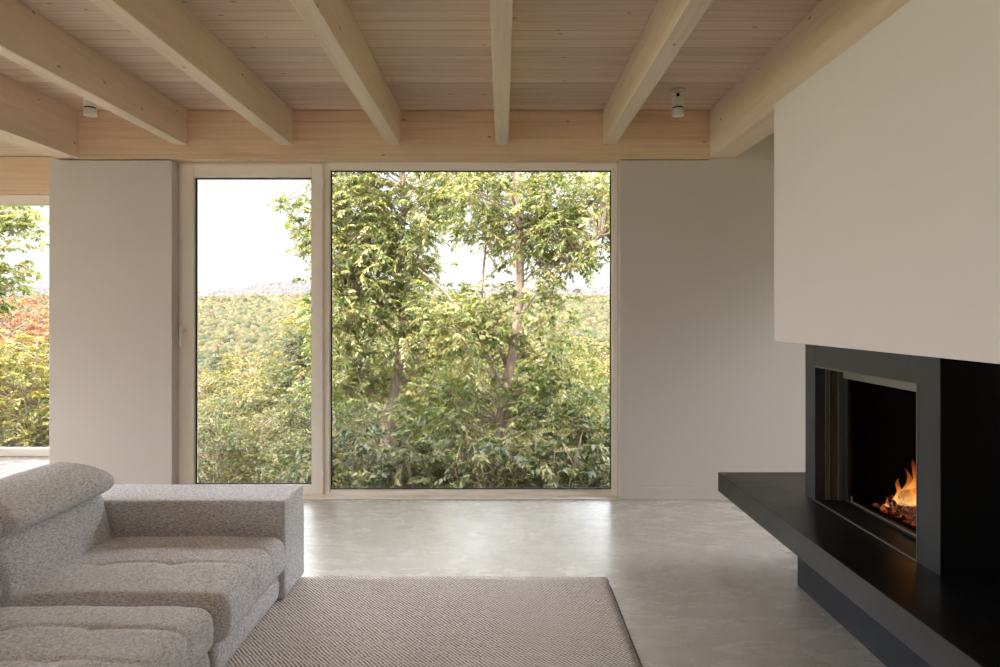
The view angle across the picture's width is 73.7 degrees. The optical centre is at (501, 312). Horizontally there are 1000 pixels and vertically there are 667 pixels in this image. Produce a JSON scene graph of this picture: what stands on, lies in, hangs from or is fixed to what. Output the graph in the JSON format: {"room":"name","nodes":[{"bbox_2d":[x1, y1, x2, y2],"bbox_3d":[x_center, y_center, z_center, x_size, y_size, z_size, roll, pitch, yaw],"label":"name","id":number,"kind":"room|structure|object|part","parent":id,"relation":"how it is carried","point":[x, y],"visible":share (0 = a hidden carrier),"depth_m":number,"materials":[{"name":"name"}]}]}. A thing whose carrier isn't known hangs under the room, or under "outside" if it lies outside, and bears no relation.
{"room":"living room","nodes":[
{"label":"living room","id":0,"kind":"room"},
{"bbox_2d":[49,160,178,484],"bbox_3d":[-2.989,-0.061,5.989,0.939,2.977,1.795,0,0,0],"label":"wall pier","id":1,"kind":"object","parent":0,"point":[114,224],"visible":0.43,"depth_m":5.09,"materials":[{"name":"white paint"}]},
{"bbox_2d":[0,195,48,455],"bbox_3d":[-5.015,0.126,6.682,3.070,2.594,0.090,0,0,0],"label":"window","id":2,"kind":"structure","parent":1,"relation":"attached to","point":[5,200],"depth_m":6.64,"materials":[{"name":"beige paint"}]},
{"bbox_2d":[0,157,58,194],"bbox_3d":[-4.904,-1.359,6.737,3.392,0.369,0.300,0,0,0],"label":"beam","id":3,"kind":"structure","parent":1,"relation":"attached to","point":[18,175],"depth_m":6.59,"materials":[{"name":"brown wood"}]},
{"bbox_2d":[179,162,324,494],"bbox_3d":[-1.947,0.126,5.198,1.142,2.598,0.164,0,0,0],"label":"window frame","id":4,"kind":"structure","parent":1,"relation":"attached to","point":[190,173],"depth_m":5.17,"materials":[{"name":"beige paint"}]},
{"bbox_3d":[-2.466,0.180,5.128,0.028,0.160,0.025,0,0,0],"label":"lever","id":5,"kind":"part","parent":4,"relation":"part of","materials":[{"name":"beige metal"}]},
{"bbox_2d":[0,0,821,156],"bbox_3d":[-1.450,-1.575,0.994,10.900,0.050,11.787,0,0,0],"label":"ceiling","id":6,"kind":"structure","parent":0,"point":[431,55],"depth_m":3.91,"materials":[{"name":"brown wood"}]},
{"bbox_2d":[0,73,78,159],"bbox_3d":[-3.326,-1.366,0.993,0.188,0.366,11.185,0,0,0],"label":"beam","id":7,"kind":"structure","parent":6,"relation":"attached to","point":[31,119],"depth_m":4.65,"materials":[{"name":"brown wood"}]},
{"bbox_2d":[83,98,96,116],"bbox_3d":[-2.865,-1.461,4.640,0.100,0.178,0.100,0,0,0],"label":"ceiling spotlight","id":8,"kind":"object","parent":6,"relation":"hanging from","point":[90,108],"visible":0.7,"depth_m":4.61,"materials":[{"name":"white metal"}]},
{"bbox_3d":[-2.865,-1.395,4.640,0.085,0.047,0.085,0,0,0],"label":"lamp shade","id":9,"kind":"part","parent":8,"relation":"part of","materials":[{"name":"white ceramic"}]},
{"bbox_2d":[0,0,186,144],"bbox_3d":[-2.449,-1.416,0.243,0.097,0.267,9.687,0,0,0],"label":"joist","id":10,"kind":"object","parent":6,"relation":"attached to","point":[28,39],"visible":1,"depth_m":3.83,"materials":[{"name":"brown wood"}]},
{"bbox_2d":[89,0,291,144],"bbox_3d":[-1.647,-1.416,0.243,0.097,0.267,9.687,0,0,0],"label":"joist","id":11,"kind":"object","parent":6,"relation":"attached to","point":[170,28],"visible":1,"depth_m":3.60,"materials":[{"name":"brown wood"}]},
{"bbox_2d":[290,0,399,144],"bbox_3d":[-0.825,-1.416,0.243,0.097,0.267,9.687,0,0,0],"label":"joist","id":12,"kind":"object","parent":6,"relation":"attached to","point":[332,23],"visible":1,"depth_m":3.56,"materials":[{"name":"brown wood"}]},
{"bbox_2d":[490,0,512,144],"bbox_3d":[-0.003,-1.416,0.243,0.097,0.267,9.687,0,0,0],"label":"joist","id":13,"kind":"object","parent":6,"relation":"attached to","point":[501,11],"visible":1,"depth_m":3.40,"materials":[{"name":"brown wood"}]},
{"bbox_2d":[603,0,712,144],"bbox_3d":[0.820,-1.416,0.243,0.097,0.267,9.687,0,0,0],"label":"joist","id":14,"kind":"object","parent":6,"relation":"attached to","point":[670,23],"visible":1,"depth_m":3.56,"materials":[{"name":"brown wood"}]},
{"bbox_2d":[671,88,684,116],"bbox_3d":[1.224,-1.461,4.640,0.100,0.178,0.100,0,0,0],"label":"ceiling spotlight","id":15,"kind":"object","parent":6,"relation":"hanging from","point":[678,101],"visible":1,"depth_m":4.61,"materials":[{"name":"white metal"}]},
{"bbox_3d":[1.224,-1.395,4.640,0.085,0.047,0.085,0,0,0],"label":"lamp shade","id":16,"kind":"part","parent":15,"relation":"part of","materials":[{"name":"white ceramic"}]},
{"bbox_2d":[710,0,909,157],"bbox_3d":[1.681,-1.366,0.243,0.196,0.366,9.687,0,0,0],"label":"beam","id":17,"kind":"structure","parent":6,"relation":"attached to","point":[742,118],"depth_m":3.71,"materials":[{"name":"brown wood"}]},
{"bbox_2d":[77,111,804,499],"bbox_3d":[0.230,-0.061,5.240,6.940,2.977,0.304,0,0,0],"label":"wall","id":18,"kind":"structure","parent":0,"point":[706,388],"depth_m":5.09,"materials":[{"name":"white paint"}]},
{"bbox_2d":[303,495,618,499],"bbox_3d":[-0.809,1.422,5.144,3.416,0.010,0.092,0,0,0],"label":"trim","id":19,"kind":"structure","parent":18,"relation":"attached to","point":[306,497],"depth_m":5.12,"materials":[{"name":"beige paint"}]},
{"bbox_2d":[325,162,617,494],"bbox_3d":[-0.240,0.126,5.235,2.280,2.598,0.090,0,0,0],"label":"window","id":20,"kind":"structure","parent":18,"relation":"in","point":[330,167],"depth_m":5.19,"materials":[{"name":"beige paint"}]},
{"bbox_2d":[621,488,728,499],"bbox_3d":[2.297,1.379,5.088,2.785,0.091,0.011,0,0,0],"label":"baseboard","id":21,"kind":"structure","parent":18,"relation":"attached to","point":[626,493],"depth_m":5.08,"materials":[{"name":"white paint"}]},
{"bbox_2d":[0,456,885,666],"bbox_3d":[-1.450,1.487,1.143,10.300,0.120,11.487,0,0,0],"label":"floor","id":22,"kind":"structure","parent":0,"point":[693,583],"depth_m":3.85,"materials":[{"name":"concrete"}]},
{"bbox_2d":[224,576,641,666],"bbox_3d":[-0.528,1.421,2.268,2.189,0.011,2.641,0,0,0],"label":"rug","id":23,"kind":"object","parent":22,"relation":"on","point":[335,621],"visible":0.78,"depth_m":3.00,"materials":[{"name":"fabric"}]},
{"bbox_2d":[0,462,303,666],"bbox_3d":[-1.737,1.069,2.713,1.368,0.716,1.802,0,0,0],"label":"sofa","id":24,"kind":"object","parent":23,"relation":"on","point":[95,571],"visible":1,"depth_m":2.78,"materials":[{"name":"grey fabric"}]},
{"bbox_3d":[-2.142,1.055,2.917,0.524,0.429,0.724,0,0,0],"label":"backrest","id":25,"kind":"part","parent":24,"relation":"part of","materials":[{"name":"grey fabric"}]},
{"bbox_2d":[0,606,212,666],"bbox_3d":[-1.543,1.186,2.175,0.929,0.202,0.725,0,0,0],"label":"seat cushion","id":26,"kind":"object","parent":24,"relation":"on","point":[44,636],"depth_m":2.28,"materials":[{"name":"grey fabric"}]},
{"bbox_2d":[4,536,284,642],"bbox_3d":[-1.530,1.180,2.922,0.954,0.217,0.729,0,0,0],"label":"seat cushion","id":27,"kind":"object","parent":24,"relation":"on","point":[227,577],"depth_m":2.77,"materials":[{"name":"grey fabric"}]},
{"bbox_3d":[-1.745,1.168,3.448,1.353,0.490,0.332,0,0,0],"label":"armrest","id":28,"kind":"part","parent":24,"relation":"part of","materials":[{"name":"grey fabric"}]},
{"bbox_3d":[-1.704,1.344,2.180,1.194,0.138,0.733,0,0,0],"label":"seat","id":29,"kind":"part","parent":24,"relation":"part of","materials":[{"name":"grey fabric"}]},
{"bbox_3d":[-1.695,1.344,2.915,1.212,0.138,0.737,0,0,0],"label":"seat","id":30,"kind":"part","parent":24,"relation":"part of","materials":[{"name":"grey fabric"}]},
{"bbox_2d":[718,472,999,666],"bbox_3d":[1.907,1.179,2.550,1.287,0.497,2.700,0,0,0],"label":"hearth","id":31,"kind":"object","parent":22,"relation":"on","point":[906,614],"visible":0.61,"depth_m":2.52,"materials":[{"name":"stone"}]},
{"bbox_2d":[805,344,999,575],"bbox_3d":[2.023,0.544,2.885,0.954,0.771,1.049,0,0,0],"label":"fireplace","id":32,"kind":"object","parent":31,"relation":"on","point":[879,425],"visible":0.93,"depth_m":2.62,"materials":[{"name":"metal"}]},
{"bbox_3d":[1.575,0.212,2.896,0.050,0.106,0.812,0,0,0],"label":"header panel","id":33,"kind":"part","parent":32,"relation":"part of","materials":[{"name":"metal"}]},
{"bbox_3d":[1.629,0.927,2.897,0.150,0.005,0.812,0,0,0],"label":"sill plate","id":34,"kind":"part","parent":32,"relation":"part of","materials":[{"name":"black metal"}]},
{"bbox_3d":[1.696,0.609,2.896,0.025,0.627,0.770,0,0,0],"label":"stove door","id":35,"kind":"part","parent":32,"relation":"part of","materials":[{"name":"black glass"}]},
{"bbox_3d":[1.684,0.907,2.857,0.008,0.005,0.692,0,0,0],"label":"rail","id":36,"kind":"part","parent":32,"relation":"part of","materials":[{"name":"black metal"}]},
{"bbox_2d":[774,0,999,363],"bbox_3d":[2.043,-0.509,2.608,1.014,1.335,2.317,0,0,0],"label":"chimney breast","id":37,"kind":"object","parent":32,"relation":"on","point":[887,157],"visible":1,"depth_m":2.58,"materials":[{"name":"white paint"}]},
{"bbox_2d":[872,503,915,525],"bbox_3d":[1.873,0.903,2.900,0.277,0.024,0.569,0,0,0],"label":"embers","id":38,"kind":"object","parent":32,"relation":"in","point":[884,508],"visible":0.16,"depth_m":3.02},
{"bbox_2d":[886,496,915,521],"bbox_3d":[1.803,0.872,2.860,0.075,0.076,0.481,0,0,0],"label":"log","id":39,"kind":"object","parent":38,"relation":"on","point":[906,509],"visible":0.39,"depth_m":2.97,"materials":[{"name":"brown wood"}]},
{"bbox_2d":[898,488,915,502],"bbox_3d":[1.867,0.810,2.985,0.200,0.060,0.059,0,0,-20],"label":"log","id":40,"kind":"object","parent":39,"relation":"on","point":[907,495],"visible":0.37,"depth_m":2.94,"materials":[{"name":"orange wood"}]},
{"bbox_3d":[2.027,0.544,2.380,0.947,0.771,0.040,0,0,0],"label":"panel","id":41,"kind":"part","parent":32,"relation":"part of","materials":[{"name":"black metal"}]},
{"label":"outside","id":42,"kind":"structure","parent":0,"visible":0},
{"bbox_3d":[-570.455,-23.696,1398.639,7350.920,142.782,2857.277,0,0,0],"label":"ground","id":43,"kind":"structure","parent":42,"visible":0},
{"bbox_2d":[0,343,47,410],"bbox_3d":[-15.557,4.109,19.872,4.818,6.661,5.105,0,0,36],"label":"tree","id":44,"kind":"object","parent":43,"relation":"on","point":[0,343],"visible":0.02,"depth_m":20.39,"materials":[{"name":"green plant"}]},
{"bbox_2d":[0,206,48,318],"bbox_3d":[-10.032,-0.207,12.522,3.555,10.569,3.004,0,0,-27],"label":"deciduous tree","id":45,"kind":"object","parent":43,"relation":"on","point":[16,215],"visible":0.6,"depth_m":12.22,"materials":[{"name":"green plant"}]},
{"bbox_2d":[0,331,48,446],"bbox_3d":[-11.563,3.288,15.905,3.930,5.715,4.306,0,0,22],"label":"tree","id":46,"kind":"object","parent":43,"relation":"on","point":[12,376],"visible":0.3,"depth_m":15.45,"materials":[{"name":"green plant"}]},
{"bbox_2d":[0,325,48,446],"bbox_3d":[-11.421,3.294,16.440,4.634,6.150,4.230,0,0,29],"label":"tree","id":47,"kind":"object","parent":43,"relation":"on","point":[36,347],"visible":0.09,"depth_m":16.01,"materials":[{"name":"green plant"}]},
{"bbox_2d":[0,294,48,433],"bbox_3d":[-13.954,3.288,19.055,5.590,7.774,5.725,0,0,31],"label":"maple tree","id":48,"kind":"object","parent":43,"relation":"on","point":[41,329],"visible":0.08,"depth_m":19.07,"materials":[{"name":"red plant"}]},
{"bbox_2d":[0,400,48,446],"bbox_3d":[-11.150,4.017,15.477,3.046,3.974,2.874,0,0,-11],"label":"tree","id":49,"kind":"object","parent":43,"relation":"on","point":[18,412],"visible":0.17,"depth_m":15.22,"materials":[{"name":"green plant"}]},
{"bbox_2d":[0,414,48,446],"bbox_3d":[-11.268,4.061,14.915,2.623,3.558,2.614,0,0,33],"label":"tree","id":50,"kind":"object","parent":43,"relation":"on","point":[16,443],"visible":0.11,"depth_m":14.95,"materials":[{"name":"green plant"}]},
{"bbox_2d":[0,299,48,397],"bbox_3d":[-16.688,4.019,24.025,6.076,9.075,5.932,0,0,-23],"label":"maple tree","id":51,"kind":"object","parent":43,"relation":"on","point":[13,319],"visible":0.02,"depth_m":23.44,"materials":[{"name":"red plant"}]},
{"bbox_2d":[1,394,48,446],"bbox_3d":[-11.783,4.162,16.992,3.395,4.622,3.408,0,0,-17],"label":"tree","id":52,"kind":"object","parent":43,"relation":"on","point":[47,398],"visible":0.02,"depth_m":16.53,"materials":[{"name":"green plant"}]},
{"bbox_2d":[198,342,238,410],"bbox_3d":[-14.312,6.300,33.948,4.857,9.737,4.827,0,0,21],"label":"conifer tree","id":53,"kind":"object","parent":43,"relation":"on","point":[218,358],"visible":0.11,"depth_m":33.85,"materials":[{"name":"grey plant"}]},
{"bbox_2d":[198,398,242,482],"bbox_3d":[-10.356,5.321,22.100,3.749,5.184,3.973,0,0,-30],"label":"tree","id":54,"kind":"object","parent":43,"relation":"on","point":[207,402],"visible":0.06,"depth_m":22.13,"materials":[{"name":"green plant"}]},
{"bbox_2d":[198,366,267,482],"bbox_3d":[-12.148,5.734,26.843,5.118,7.077,5.424,0,0,19],"label":"tree","id":55,"kind":"object","parent":43,"relation":"on","point":[218,382],"visible":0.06,"depth_m":26.97,"materials":[{"name":"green plant"}]},
{"bbox_2d":[198,409,271,482],"bbox_3d":[-7.439,4.456,16.902,2.945,3.994,2.934,0,0,31],"label":"tree","id":56,"kind":"object","parent":43,"relation":"on","point":[210,426],"visible":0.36,"depth_m":16.82,"materials":[{"name":"green plant"}]},
{"bbox_2d":[198,361,273,437],"bbox_3d":[-14.082,7.119,36.127,6.989,9.119,6.596,0,0,-34],"label":"tree","id":57,"kind":"object","parent":43,"relation":"on","point":[234,361],"visible":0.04,"depth_m":35.55,"materials":[{"name":"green plant"}]},
{"bbox_2d":[198,387,276,482],"bbox_3d":[-8.343,4.978,21.101,3.950,5.358,3.935,0,0,43],"label":"tree","id":58,"kind":"object","parent":43,"relation":"on","point":[233,407],"visible":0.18,"depth_m":20.67,"materials":[{"name":"green plant"}]},
{"bbox_2d":[198,347,296,468],"bbox_3d":[-11.440,5.811,30.026,6.576,8.580,6.205,0,0,10],"label":"tree","id":59,"kind":"object","parent":43,"relation":"on","point":[228,359],"visible":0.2,"depth_m":29.50,"materials":[{"name":"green plant"}]},
{"bbox_2d":[199,408,310,482],"bbox_3d":[-6.427,4.659,18.083,3.040,4.204,3.222,0,0,34],"label":"tree","id":60,"kind":"object","parent":43,"relation":"on","point":[277,416],"visible":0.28,"depth_m":17.58,"materials":[{"name":"green plant"}]},
{"bbox_2d":[206,368,307,482],"bbox_3d":[-8.625,5.348,25.027,5.205,6.792,4.912,0,0,13],"label":"tree","id":61,"kind":"object","parent":43,"relation":"on","point":[252,374],"visible":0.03,"depth_m":24.59,"materials":[{"name":"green plant"}]},
{"bbox_2d":[226,402,346,482],"bbox_3d":[-6.098,4.766,18.888,3.402,4.614,3.389,0,0,32],"label":"tree","id":62,"kind":"object","parent":43,"relation":"on","point":[281,408],"visible":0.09,"depth_m":18.64,"materials":[{"name":"green plant"}]},
{"bbox_2d":[227,324,373,482],"bbox_3d":[-6.035,3.911,20.996,6.464,7.623,6.425,0,0,4],"label":"conifer tree","id":63,"kind":"object","parent":43,"relation":"on","point":[301,363],"visible":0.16,"depth_m":20.68,"materials":[{"name":"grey plant"}]},
{"bbox_2d":[248,424,355,486],"bbox_3d":[-4.468,4.292,15.457,2.486,3.384,2.495,0,0,7],"label":"tree","id":64,"kind":"object","parent":43,"relation":"on","point":[285,444],"visible":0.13,"depth_m":15.12,"materials":[{"name":"green plant"}]},
{"bbox_2d":[0,279,609,455],"bbox_3d":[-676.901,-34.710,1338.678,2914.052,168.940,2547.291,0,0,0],"label":"hillside","id":65,"kind":"structure","parent":43,"relation":"on","point":[234,317],"depth_m":979.62,"materials":[{"name":"green plant"}]},
{"bbox_2d":[220,297,414,482],"bbox_3d":[-5.211,3.680,21.974,6.659,8.689,6.284,0,0,11],"label":"tree","id":66,"kind":"object","parent":43,"relation":"on","point":[261,366],"visible":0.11,"depth_m":21.07,"materials":[{"name":"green plant"}]},
{"bbox_2d":[245,368,407,487],"bbox_3d":[-4.280,3.688,15.918,3.667,4.993,3.681,0,0,-42],"label":"tree","id":67,"kind":"object","parent":43,"relation":"on","point":[302,421],"visible":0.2,"depth_m":15.52,"materials":[{"name":"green plant"}]},
{"bbox_2d":[279,403,422,487],"bbox_3d":[-2.089,2.651,9.240,2.156,2.891,1.927,0,0,0],"label":"leafy shrub","id":68,"kind":"object","parent":43,"relation":"on","point":[365,454],"visible":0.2,"depth_m":9.12,"materials":[{"name":"green plant"}]},
{"bbox_2d":[269,330,437,487],"bbox_3d":[-3.757,3.531,18.230,4.873,6.610,4.855,0,0,-9],"label":"tree","id":69,"kind":"object","parent":43,"relation":"on","point":[384,346],"visible":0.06,"depth_m":17.62,"materials":[{"name":"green plant"}]},
{"bbox_2d":[265,172,500,474],"bbox_3d":[-1.687,-0.835,11.444,3.930,11.306,3.650,0,0,0],"label":"deciduous tree","id":70,"kind":"object","parent":43,"relation":"on","point":[355,235],"visible":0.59,"depth_m":11.00,"materials":[{"name":"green plant"}]},
{"bbox_2d":[332,406,504,487],"bbox_3d":[-0.998,2.644,8.851,2.374,2.736,1.856,0,0,0],"label":"leafy shrub","id":71,"kind":"object","parent":43,"relation":"on","point":[423,445],"visible":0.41,"depth_m":8.79,"materials":[{"name":"green plant"}]},
{"bbox_2d":[337,335,506,487],"bbox_3d":[-2.767,3.885,20.044,5.471,7.139,5.163,0,0,18],"label":"tree","id":72,"kind":"object","parent":43,"relation":"on","point":[381,343],"visible":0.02,"depth_m":19.54,"materials":[{"name":"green plant"}]},
{"bbox_2d":[366,374,507,487],"bbox_3d":[-1.660,4.029,16.898,3.551,4.910,3.763,0,0,-22],"label":"tree","id":73,"kind":"object","parent":43,"relation":"on","point":[421,385],"visible":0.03,"depth_m":16.64,"materials":[{"name":"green plant"}]},
{"bbox_2d":[381,321,526,457],"bbox_3d":[-1.745,4.513,25.950,6.998,9.132,6.604,0,0,17],"label":"tree","id":74,"kind":"object","parent":43,"relation":"on","point":[410,321],"visible":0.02,"depth_m":25.01,"materials":[{"name":"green plant"}]},
{"bbox_2d":[402,349,555,486],"bbox_3d":[-0.441,3.802,17.958,4.430,6.031,4.447,0,0,-3],"label":"tree","id":75,"kind":"object","parent":43,"relation":"on","point":[496,356],"visible":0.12,"depth_m":17.69,"materials":[{"name":"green plant"}]},
{"bbox_2d":[376,172,609,482],"bbox_3d":[0.406,-0.686,9.997,4.523,10.116,2.934,0,0,-5],"label":"deciduous tree","id":76,"kind":"object","parent":43,"relation":"on","point":[477,327],"visible":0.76,"depth_m":9.71,"materials":[{"name":"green plant"}]},
{"bbox_2d":[419,421,572,487],"bbox_3d":[-0.117,2.687,8.653,1.952,2.532,1.659,0,0,-7],"label":"leafy shrub","id":77,"kind":"object","parent":43,"relation":"on","point":[480,459],"visible":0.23,"depth_m":8.39,"materials":[{"name":"green plant"}]},
{"bbox_2d":[460,326,561,460],"bbox_3d":[-0.067,5.319,30.221,6.966,9.632,7.382,0,0,9],"label":"tree","id":78,"kind":"object","parent":43,"relation":"on","point":[537,341],"visible":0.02,"depth_m":29.88,"materials":[{"name":"green plant"}]},
{"bbox_2d":[458,339,604,479],"bbox_3d":[1.094,4.418,21.960,5.450,7.112,5.144,0,0,-11],"label":"tree","id":79,"kind":"object","parent":43,"relation":"on","point":[573,360],"visible":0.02,"depth_m":21.66,"materials":[{"name":"green plant"}]},
{"bbox_2d":[469,394,609,487],"bbox_3d":[0.621,2.537,8.800,2.174,2.894,2.056,0,0,3],"label":"leafy shrub","id":80,"kind":"object","parent":43,"relation":"on","point":[552,473],"visible":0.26,"depth_m":8.67,"materials":[{"name":"green plant"}]},
{"bbox_2d":[505,389,608,486],"bbox_3d":[1.279,3.971,15.900,3.176,4.392,3.366,0,0,12],"label":"leafy shrub","id":81,"kind":"object","parent":43,"relation":"on","point":[536,437],"visible":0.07,"depth_m":15.85,"materials":[{"name":"green plant"}]},
{"bbox_2d":[513,349,609,480],"bbox_3d":[2.709,5.492,27.881,6.247,8.152,5.896,0,0,-36],"label":"tree","id":82,"kind":"object","parent":43,"relation":"on","point":[594,356],"visible":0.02,"depth_m":27.93,"materials":[{"name":"green plant"}]},
{"bbox_2d":[525,397,609,487],"bbox_3d":[1.280,2.636,9.262,1.955,2.976,2.097,0,0,-32],"label":"leafy shrub","id":83,"kind":"object","parent":43,"relation":"on","point":[596,484],"visible":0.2,"depth_m":9.07,"materials":[{"name":"green plant"}]},
{"bbox_2d":[531,380,609,487],"bbox_3d":[2.254,4.276,18.014,3.686,5.019,3.700,0,0,-10],"label":"leafy shrub","id":84,"kind":"object","parent":43,"relation":"on","point":[606,408],"visible":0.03,"depth_m":17.60,"materials":[{"name":"green plant"}]},
{"bbox_2d":[555,358,609,462],"bbox_3d":[4.102,4.996,24.072,5.356,6.989,5.055,0,0,29],"label":"tree","id":85,"kind":"object","parent":43,"relation":"on","point":[601,367],"visible":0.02,"depth_m":23.92,"materials":[{"name":"green plant"}]},
{"bbox_2d":[559,332,609,393],"bbox_3d":[5.573,6.394,35.786,7.716,10.668,8.176,0,0,-27],"label":"tree","id":86,"kind":"object","parent":43,"relation":"on","point":[597,345],"visible":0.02,"depth_m":35.35,"materials":[{"name":"green plant"}]},
{"bbox_2d":[587,380,609,455],"bbox_3d":[4.329,4.458,20.078,4.343,5.913,4.359,0,0,-36],"label":"tree","id":87,"kind":"object","parent":43,"relation":"on","point":[605,380],"visible":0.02,"depth_m":20.05,"materials":[{"name":"green plant"}]}
]}

